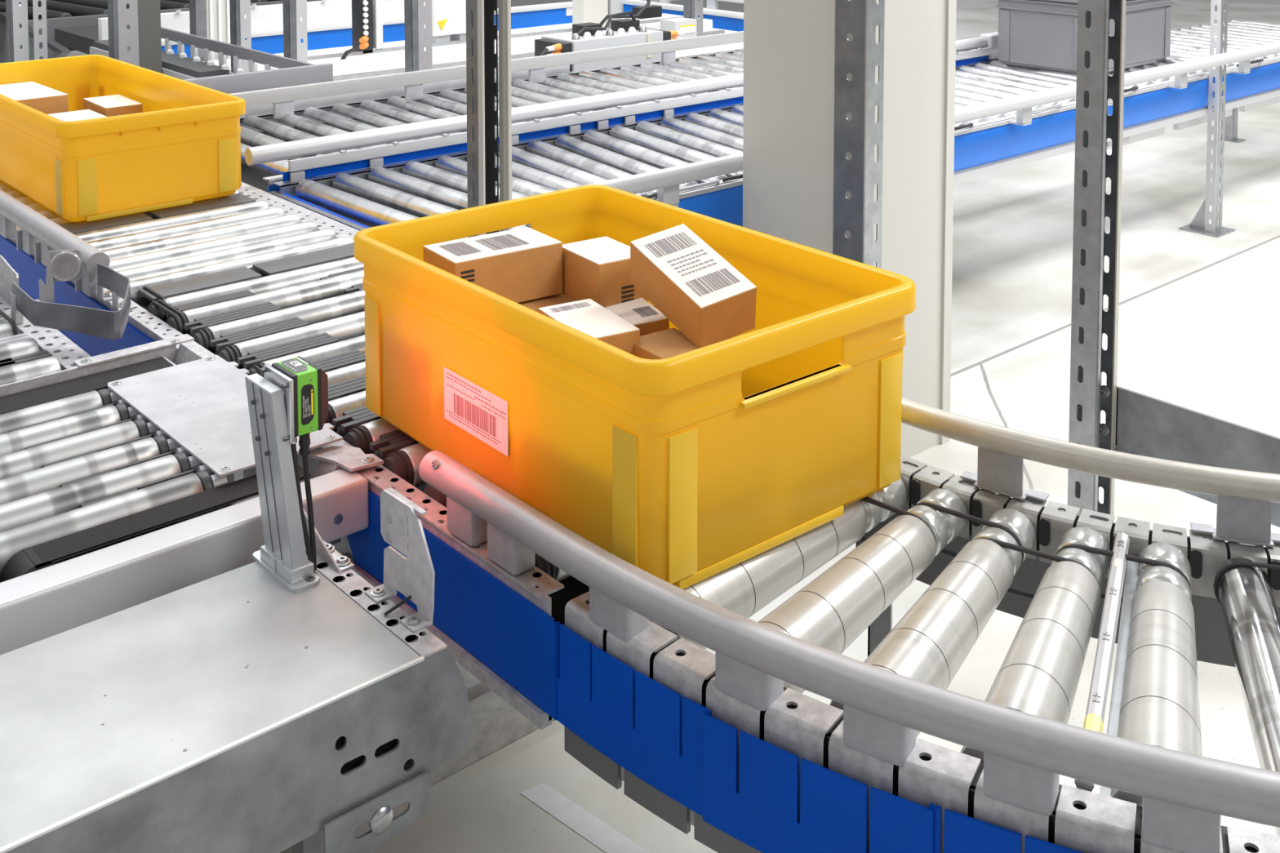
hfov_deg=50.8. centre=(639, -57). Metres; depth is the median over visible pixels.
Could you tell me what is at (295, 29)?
post
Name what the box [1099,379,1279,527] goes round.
support beam
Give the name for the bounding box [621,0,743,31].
conveyor
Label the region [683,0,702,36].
post
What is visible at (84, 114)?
cardboard box
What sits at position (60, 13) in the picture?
conveyor
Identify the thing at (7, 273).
plate
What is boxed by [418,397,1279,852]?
conveyor
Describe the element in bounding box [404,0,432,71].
post
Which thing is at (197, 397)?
conveyor
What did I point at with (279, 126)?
conveyor
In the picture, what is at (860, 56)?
post
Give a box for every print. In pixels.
[289,360,302,366]
[461,269,474,281]
[622,284,634,302]
[666,248,716,275]
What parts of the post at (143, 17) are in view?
plate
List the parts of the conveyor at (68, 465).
steel bracket, steel bracket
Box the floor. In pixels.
[65,0,1279,852]
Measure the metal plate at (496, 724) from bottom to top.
0.060 m
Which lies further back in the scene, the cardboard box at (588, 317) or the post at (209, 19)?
the post at (209, 19)
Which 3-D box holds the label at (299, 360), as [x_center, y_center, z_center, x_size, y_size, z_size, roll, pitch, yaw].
[-0.368,0.454,1.466,0.002,0.002,0.026,-3,5,-41]
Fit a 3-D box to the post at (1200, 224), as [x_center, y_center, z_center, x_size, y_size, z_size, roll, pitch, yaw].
[1.987,0.126,4.660,0.130,1.760,0.140,-3,5,-41]
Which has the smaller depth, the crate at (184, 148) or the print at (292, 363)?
the print at (292, 363)
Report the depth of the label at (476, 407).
1.59 m
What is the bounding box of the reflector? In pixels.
[34,248,81,302]
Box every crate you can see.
[0,54,245,222]
[353,184,915,589]
[992,0,1176,73]
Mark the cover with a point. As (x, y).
(236, 710)
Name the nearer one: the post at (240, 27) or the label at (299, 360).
the label at (299, 360)
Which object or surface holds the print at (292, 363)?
on the barcode scanner
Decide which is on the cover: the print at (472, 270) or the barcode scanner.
the barcode scanner
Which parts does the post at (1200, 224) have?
foot plate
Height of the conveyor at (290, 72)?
0.660 m
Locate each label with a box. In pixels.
[295,356,308,364]
[446,372,505,444]
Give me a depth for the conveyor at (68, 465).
1.63 m
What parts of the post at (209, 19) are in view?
plate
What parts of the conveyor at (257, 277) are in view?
guide rail, frame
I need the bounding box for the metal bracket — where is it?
[10,263,134,339]
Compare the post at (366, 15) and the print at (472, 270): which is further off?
the post at (366, 15)
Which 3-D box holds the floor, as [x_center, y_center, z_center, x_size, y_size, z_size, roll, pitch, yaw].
[-0.078,0.880,6.987,15.000,0.050,13.500,-3,5,-41]
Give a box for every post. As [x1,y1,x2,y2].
[5,0,48,62]
[107,0,161,73]
[189,0,231,61]
[229,0,251,72]
[282,0,307,62]
[340,0,382,59]
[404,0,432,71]
[466,0,512,237]
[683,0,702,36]
[832,0,884,268]
[1067,0,1125,520]
[1178,0,1235,237]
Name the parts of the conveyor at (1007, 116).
panel, guide rail, frame, guide rail, support leg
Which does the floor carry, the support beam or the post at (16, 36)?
the post at (16, 36)
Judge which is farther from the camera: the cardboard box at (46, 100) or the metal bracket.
the cardboard box at (46, 100)
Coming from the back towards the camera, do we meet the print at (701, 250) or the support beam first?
the support beam
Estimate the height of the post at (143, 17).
1.560 m
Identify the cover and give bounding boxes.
[0,561,472,852]
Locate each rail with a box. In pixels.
[0,468,368,852]
[0,522,177,582]
[342,435,589,625]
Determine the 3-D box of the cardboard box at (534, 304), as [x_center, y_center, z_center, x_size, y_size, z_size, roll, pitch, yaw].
[-0.207,0.558,1.811,0.232,0.138,0.155,-3,5,-39]
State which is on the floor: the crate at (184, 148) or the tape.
the tape
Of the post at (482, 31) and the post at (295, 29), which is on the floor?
the post at (482, 31)
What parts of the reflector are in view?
mount plate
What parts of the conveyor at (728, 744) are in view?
frame, frame, frame, frame, frame, frame, support leg, frame, frame, frame, frame, frame, frame, frame, frame, guide rail, frame, frame, frame, frame, frame, frame, frame, frame, frame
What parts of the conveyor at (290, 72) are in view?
frame, clamp knob, clamp knob, clamp knob, clamp knob, guard rail, clamp knob, clamp knob, guard rail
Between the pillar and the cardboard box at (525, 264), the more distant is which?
the pillar
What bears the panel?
on the floor
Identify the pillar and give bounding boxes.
[742,0,956,457]
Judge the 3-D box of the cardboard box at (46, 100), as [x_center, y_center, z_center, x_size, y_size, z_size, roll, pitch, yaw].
[-1.569,0.446,3.396,0.160,0.150,0.260,-3,5,-42]
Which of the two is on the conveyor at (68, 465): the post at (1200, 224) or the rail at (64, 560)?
the rail at (64, 560)
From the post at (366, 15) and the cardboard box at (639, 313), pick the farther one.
the post at (366, 15)
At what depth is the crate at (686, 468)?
1.52 m
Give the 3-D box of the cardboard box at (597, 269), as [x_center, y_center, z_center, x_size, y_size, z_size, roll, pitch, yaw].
[-0.051,0.467,1.852,0.080,0.094,0.106,-3,5,-34]
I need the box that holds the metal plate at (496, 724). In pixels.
[280,662,554,852]
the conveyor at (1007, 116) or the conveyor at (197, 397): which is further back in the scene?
the conveyor at (1007, 116)
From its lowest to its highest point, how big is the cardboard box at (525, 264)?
0.072 m
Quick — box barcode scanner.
[244,355,328,592]
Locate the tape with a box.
[520,782,650,852]
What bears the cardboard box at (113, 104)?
in the crate at (184, 148)
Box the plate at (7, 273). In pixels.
[0,254,18,302]
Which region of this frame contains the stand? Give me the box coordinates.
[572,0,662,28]
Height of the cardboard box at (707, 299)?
0.113 m
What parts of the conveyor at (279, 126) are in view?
frame, plate, guide rail, frame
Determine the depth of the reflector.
2.31 m
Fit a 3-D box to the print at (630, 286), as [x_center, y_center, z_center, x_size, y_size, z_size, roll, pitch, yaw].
[-0.016,0.474,1.812,0.020,0.028,0.001,-3,5,-34]
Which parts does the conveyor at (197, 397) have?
plate, support leg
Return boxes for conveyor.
[0,0,321,50]
[0,179,589,730]
[0,295,447,656]
[0,333,383,582]
[88,24,333,115]
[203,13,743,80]
[230,31,998,192]
[268,18,1279,241]
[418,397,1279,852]
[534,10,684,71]
[621,0,743,31]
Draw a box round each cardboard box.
[0,81,68,114]
[48,109,106,120]
[83,94,142,116]
[422,226,562,302]
[517,293,575,312]
[538,298,639,355]
[561,235,648,307]
[604,297,669,336]
[630,223,756,348]
[633,328,698,359]
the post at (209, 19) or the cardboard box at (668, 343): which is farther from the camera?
the post at (209, 19)
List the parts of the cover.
plate, adjuster plate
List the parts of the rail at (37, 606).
support leg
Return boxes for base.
[260,545,314,584]
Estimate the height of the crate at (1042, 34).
0.280 m
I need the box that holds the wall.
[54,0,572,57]
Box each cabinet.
[423,0,466,43]
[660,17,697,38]
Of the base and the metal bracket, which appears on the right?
the base
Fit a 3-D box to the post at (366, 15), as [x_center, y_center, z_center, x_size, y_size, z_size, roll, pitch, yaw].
[-1.126,0.344,5.309,0.109,0.280,0.258,2,4,26]
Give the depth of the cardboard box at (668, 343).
1.65 m
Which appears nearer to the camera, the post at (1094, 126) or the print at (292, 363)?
the print at (292, 363)
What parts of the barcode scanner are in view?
post, mount plate, plate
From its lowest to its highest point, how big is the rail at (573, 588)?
0.025 m
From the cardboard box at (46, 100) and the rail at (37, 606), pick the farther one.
the cardboard box at (46, 100)
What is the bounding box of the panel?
[0,12,71,62]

